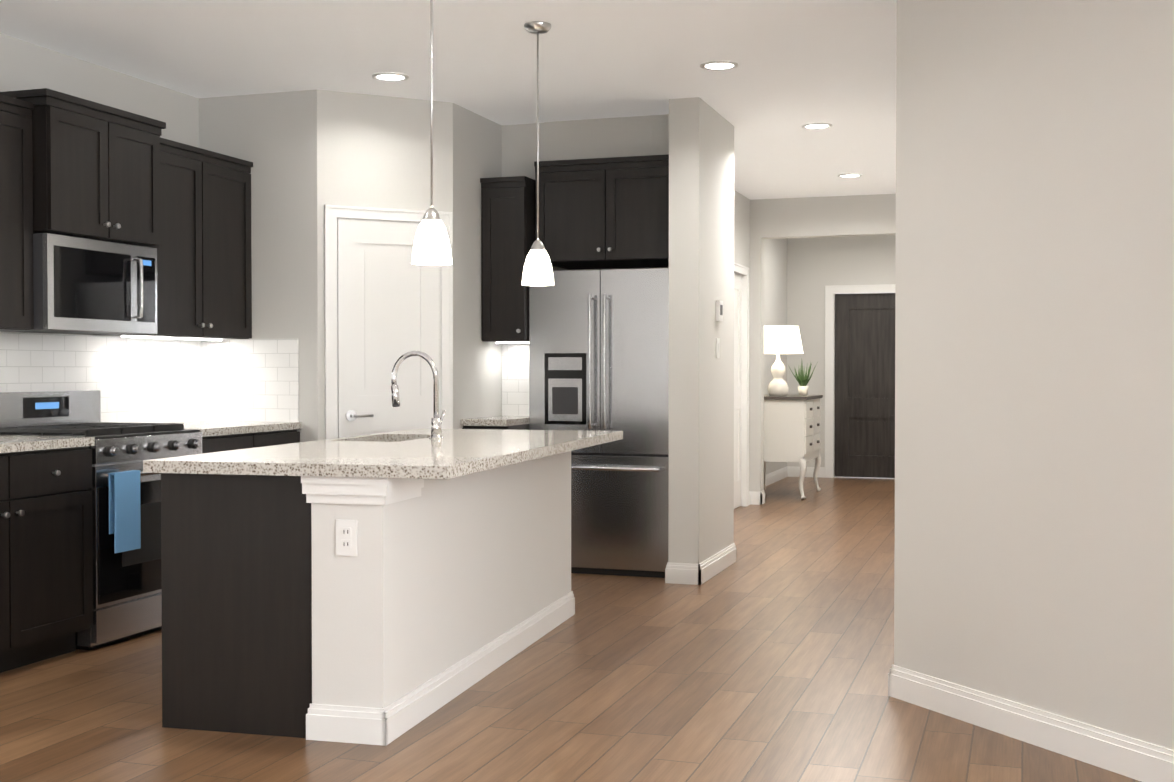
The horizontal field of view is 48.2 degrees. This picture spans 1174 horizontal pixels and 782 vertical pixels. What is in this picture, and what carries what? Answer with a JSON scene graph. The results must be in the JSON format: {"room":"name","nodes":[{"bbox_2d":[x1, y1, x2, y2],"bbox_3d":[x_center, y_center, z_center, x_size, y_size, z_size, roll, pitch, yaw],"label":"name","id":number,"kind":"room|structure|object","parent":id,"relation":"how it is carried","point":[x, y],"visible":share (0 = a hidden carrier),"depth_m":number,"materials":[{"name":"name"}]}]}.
{"room":"kitchen","nodes":[
{"label":"kitchen","id":0,"kind":"room"},
{"bbox_2d":[0,0,896,199],"bbox_3d":[1.120,-1.636,7.296,12.500,0.001,15.800,0,1,18],"label":"ceiling","id":1,"kind":"structure","parent":0,"point":[803,62],"depth_m":6.39,"materials":[{"name":"white paint"}]},
{"bbox_2d":[372,72,408,81],"bbox_3d":[-1.017,-1.623,6.796,0.190,0.010,0.190,0,1,18],"label":"recessed light","id":2,"kind":"object","parent":1,"relation":"in","point":[389,76],"visible":0.98,"depth_m":6.78,"materials":[{"name":"white plastic"}]},
{"bbox_2d":[411,0,451,264],"bbox_3d":[-0.548,-1.022,4.636,0.144,1.144,0.144,0,1,18],"label":"pendant light","id":3,"kind":"object","parent":1,"relation":"hanging from","point":[431,246],"visible":1,"depth_m":4.61,"materials":[{"name":"white glass"}]},
{"bbox_2d":[522,21,553,285],"bbox_3d":[-0.217,-1.040,5.790,0.144,1.144,0.144,0,1,18],"label":"pendant light","id":4,"kind":"object","parent":1,"relation":"hanging from","point":[537,271],"visible":1,"depth_m":5.76,"materials":[{"name":"white glass"}]},
{"bbox_2d":[700,61,737,70],"bbox_3d":[0.659,-1.619,6.543,0.190,0.010,0.190,0,1,18],"label":"recessed light","id":5,"kind":"object","parent":1,"relation":"in","point":[719,65],"visible":1,"depth_m":6.54,"materials":[{"name":"white plastic"}]},
{"bbox_2d":[802,123,832,128],"bbox_3d":[1.430,-1.645,8.162,0.190,0.010,0.190,0,1,18],"label":"recessed light","id":6,"kind":"object","parent":1,"relation":"in","point":[817,126],"visible":0.98,"depth_m":8.14,"materials":[{"name":"white plastic"}]},
{"bbox_2d":[837,173,861,177],"bbox_3d":[2.049,-1.678,10.243,0.190,0.010,0.190,0,1,18],"label":"recessed light","id":7,"kind":"object","parent":1,"relation":"in","point":[852,175],"visible":1,"depth_m":10.23,"materials":[{"name":"white plastic"}]},
{"bbox_2d":[0,477,1140,781],"bbox_3d":[1.120,1.084,7.339,12.500,0.001,15.800,0,1,18],"label":"floor","id":8,"kind":"structure","parent":0,"point":[766,655],"depth_m":4.70,"materials":[{"name":"brown wood"}]},
{"bbox_2d":[0,448,27,672],"bbox_3d":[-2.619,0.680,5.020,0.635,0.880,0.543,0,1,18],"label":"base cabinet","id":9,"kind":"object","parent":8,"relation":"on","point":[13,490],"depth_m":5.15,"materials":[{"name":"black wood"}]},
{"bbox_2d":[24,444,94,664],"bbox_3d":[-2.485,0.674,5.424,0.635,0.880,0.544,0,1,18],"label":"base cabinet","id":10,"kind":"object","parent":8,"relation":"on","point":[58,477],"depth_m":5.40,"materials":[{"name":"black wood"}]},
{"bbox_2d":[0,436,94,447],"bbox_3d":[-2.547,0.219,5.214,0.645,0.037,0.969,0,1,18],"label":"countertop","id":11,"kind":"structure","parent":10,"relation":"on","point":[5,441],"depth_m":5.36,"materials":[{"name":"beige stone"}]},
{"bbox_2d":[0,390,201,649],"bbox_3d":[-2.233,0.554,6.030,0.708,1.100,0.756,0,1,18],"label":"range","id":12,"kind":"object","parent":8,"relation":"on","point":[126,507],"visible":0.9,"depth_m":5.82,"materials":[{"name":"silver metal"}]},
{"bbox_2d":[202,428,263,453],"bbox_3d":[-2.075,0.654,6.656,0.635,0.880,0.517,0,1,18],"label":"base cabinet","id":13,"kind":"object","parent":8,"relation":"on","point":[212,442],"depth_m":6.55,"materials":[{"name":"black wood"}]},
{"bbox_2d":[168,420,301,431],"bbox_3d":[-2.007,0.193,6.836,0.645,0.037,0.916,0,1,18],"label":"countertop","id":14,"kind":"structure","parent":13,"relation":"on","point":[202,425],"depth_m":6.94,"materials":[{"name":"beige stone"}]},
{"bbox_2d":[264,428,301,445],"bbox_3d":[-1.949,0.648,7.034,0.635,0.880,0.517,0,1,18],"label":"base cabinet","id":15,"kind":"object","parent":8,"relation":"on","point":[272,436],"depth_m":6.98,"materials":[{"name":"black wood"}]},
{"bbox_2d":[161,459,574,745],"bbox_3d":[-0.739,0.696,5.430,0.982,0.835,2.376,0,1,18],"label":"kitchen island","id":16,"kind":"object","parent":8,"relation":"on","point":[450,581],"depth_m":4.36,"materials":[{"name":"white paint"}]},
{"bbox_2d":[336,519,356,555],"bbox_3d":[-0.775,0.473,4.231,0.072,0.116,0.008,0,1,14],"label":"outlet","id":17,"kind":"object","parent":16,"relation":"attached to","point":[346,537],"visible":1,"depth_m":4.23,"materials":[{"name":"white plastic"}]},
{"bbox_2d":[143,427,622,482],"bbox_3d":[-0.648,0.246,5.423,1.240,0.065,2.538,0,1,18],"label":"island countertop","id":18,"kind":"structure","parent":16,"relation":"on","point":[435,454],"depth_m":4.67,"materials":[{"name":"beige stone"}]},
{"bbox_2d":[529,268,668,577],"bbox_3d":[0.180,0.181,7.982,0.890,1.785,0.797,0,1,18],"label":"fridge","id":19,"kind":"object","parent":8,"relation":"on","point":[598,350],"visible":0.73,"depth_m":7.64,"materials":[{"name":"grey metal"}]},
{"bbox_2d":[764,395,822,499],"bbox_3d":[1.883,0.522,12.637,0.635,0.956,1.000,0,1,18],"label":"console","id":20,"kind":"object","parent":8,"relation":"on","point":[791,428],"visible":0.77,"depth_m":12.17,"materials":[{"name":"white wood"}]},
{"bbox_2d":[764,326,802,395],"bbox_3d":[1.818,-0.285,12.482,0.470,0.660,0.470,0,1,18],"label":"lamp","id":21,"kind":"object","parent":20,"relation":"on","point":[778,340],"visible":0.92,"depth_m":12.32,"materials":[{"name":"white ceramic"}]},
{"bbox_2d":[788,358,815,394],"bbox_3d":[2.103,-0.141,12.773,0.293,0.362,0.241,0,1,18],"label":"plant","id":22,"kind":"object","parent":20,"relation":"on","point":[802,381],"visible":1,"depth_m":12.74,"materials":[{"name":"green plant"}]},
{"bbox_2d":[0,0,1173,749],"bbox_3d":[1.160,-0.276,7.278,12.400,2.720,15.210,0,1,18],"label":"wall","id":23,"kind":"structure","parent":0,"point":[1012,238],"depth_m":4.54,"materials":[{"name":"white paint"}]},
{"bbox_2d":[0,96,35,335],"bbox_3d":[-2.623,-0.732,5.448,0.326,0.946,0.544,0,1,18],"label":"upper cabinet","id":24,"kind":"object","parent":23,"relation":"attached to","point":[17,138],"depth_m":5.57,"materials":[{"name":"black wood"}]},
{"bbox_2d":[4,92,123,243],"bbox_3d":[-2.426,-0.979,5.900,0.411,0.571,0.439,0,1,18],"label":"upper cabinet","id":25,"kind":"object","parent":23,"relation":"attached to","point":[80,177],"depth_m":5.80,"materials":[{"name":"black wood"}]},
{"bbox_2d":[5,233,156,334],"bbox_3d":[-2.355,-0.478,6.054,0.447,0.414,0.752,0,1,18],"label":"microwave","id":26,"kind":"object","parent":25,"relation":"attached to","point":[84,286],"visible":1,"depth_m":5.92,"materials":[{"name":"grey metal"}]},
{"bbox_2d":[120,112,163,247],"bbox_3d":[-2.325,-0.984,6.205,0.411,0.571,0.439,0,1,18],"label":"upper cabinet","id":27,"kind":"object","parent":23,"relation":"attached to","point":[141,143],"depth_m":6.23,"materials":[{"name":"black wood"}]},
{"bbox_2d":[88,140,211,339],"bbox_3d":[-2.213,-0.751,6.679,0.326,0.946,0.517,0,1,18],"label":"upper cabinet","id":28,"kind":"object","parent":23,"relation":"attached to","point":[184,264],"depth_m":6.69,"materials":[{"name":"black wood"}]},
{"bbox_2d":[196,152,255,343],"bbox_3d":[-2.087,-0.757,7.058,0.326,0.946,0.517,0,1,18],"label":"upper cabinet","id":29,"kind":"object","parent":23,"relation":"attached to","point":[231,179],"depth_m":7.08,"materials":[{"name":"black wood"}]},
{"bbox_2d":[337,218,438,437],"bbox_3d":[-1.105,0.065,7.330,0.438,2.022,0.438,0,1,18],"label":"pantry door","id":30,"kind":"structure","parent":23,"relation":"in","point":[388,303],"depth_m":7.29,"materials":[{"name":"white wood"}]},
{"bbox_2d":[324,205,452,438],"bbox_3d":[-1.109,0.035,7.337,0.576,2.097,0.576,0,1,18],"label":"door frame","id":31,"kind":"structure","parent":23,"relation":"attached to","point":[332,213],"depth_m":7.21,"materials":[{"name":"white wood"}]},
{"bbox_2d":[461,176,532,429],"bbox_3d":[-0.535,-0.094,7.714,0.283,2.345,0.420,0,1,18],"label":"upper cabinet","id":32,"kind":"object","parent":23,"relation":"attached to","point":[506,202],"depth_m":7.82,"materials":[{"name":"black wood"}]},
{"bbox_2d":[533,154,668,269],"bbox_3d":[0.064,-0.153,8.089,1.181,2.450,0.672,0,1,18],"label":"upper cabinet","id":33,"kind":"object","parent":23,"relation":"attached to","point":[604,213],"depth_m":7.76,"materials":[{"name":"black wood"}]},
{"bbox_2d":[716,338,719,357],"bbox_3d":[0.776,-0.253,7.770,0.010,0.116,0.072,0,1,18],"label":"light switch","id":34,"kind":"object","parent":23,"relation":"attached to","point":[717,347],"visible":0.93,"depth_m":7.75,"materials":[{"name":"white plastic"}]},
{"bbox_2d":[716,300,722,320],"bbox_3d":[0.783,-0.473,7.764,0.025,0.120,0.090,0,1,18],"label":"thermostat","id":35,"kind":"object","parent":23,"relation":"attached to","point":[719,310],"visible":1,"depth_m":7.72,"materials":[{"name":"white plastic"}]},
{"bbox_2d":[734,273,741,508],"bbox_3d":[1.223,0.003,11.199,0.155,2.022,0.744,0,1,18],"label":"hall door","id":36,"kind":"structure","parent":23,"relation":"in","point":[737,375],"depth_m":11.40,"materials":[{"name":"white wood"}]},
{"bbox_2d":[734,262,748,506],"bbox_3d":[1.221,-0.029,11.199,0.142,2.102,0.904,0,1,18],"label":"door frame","id":37,"kind":"structure","parent":23,"relation":"attached to","point":[739,269],"depth_m":11.55,"materials":[{"name":"white wood"}]},
{"bbox_2d":[825,284,894,477],"bbox_3d":[3.195,-0.102,14.547,1.094,2.142,0.142,0,1,18],"label":"door frame","id":38,"kind":"structure","parent":23,"relation":"attached to","point":[830,291],"depth_m":14.64,"materials":[{"name":"white wood"}]},
{"bbox_2d":[834,293,894,477],"bbox_3d":[3.194,-0.061,14.544,0.894,2.040,0.095,0,1,18],"label":"front door","id":39,"kind":"structure","parent":23,"relation":"in","point":[865,385],"depth_m":14.59,"materials":[{"name":"brown wood"}]},
{"bbox_2d":[665,466,1173,781],"bbox_3d":[1.222,1.027,7.294,12.310,0.115,14.970,0,1,18],"label":"baseboard","id":40,"kind":"structure","parent":23,"relation":"attached to","point":[1134,758],"depth_m":4.31,"materials":[{"name":"white wood"}]}
]}

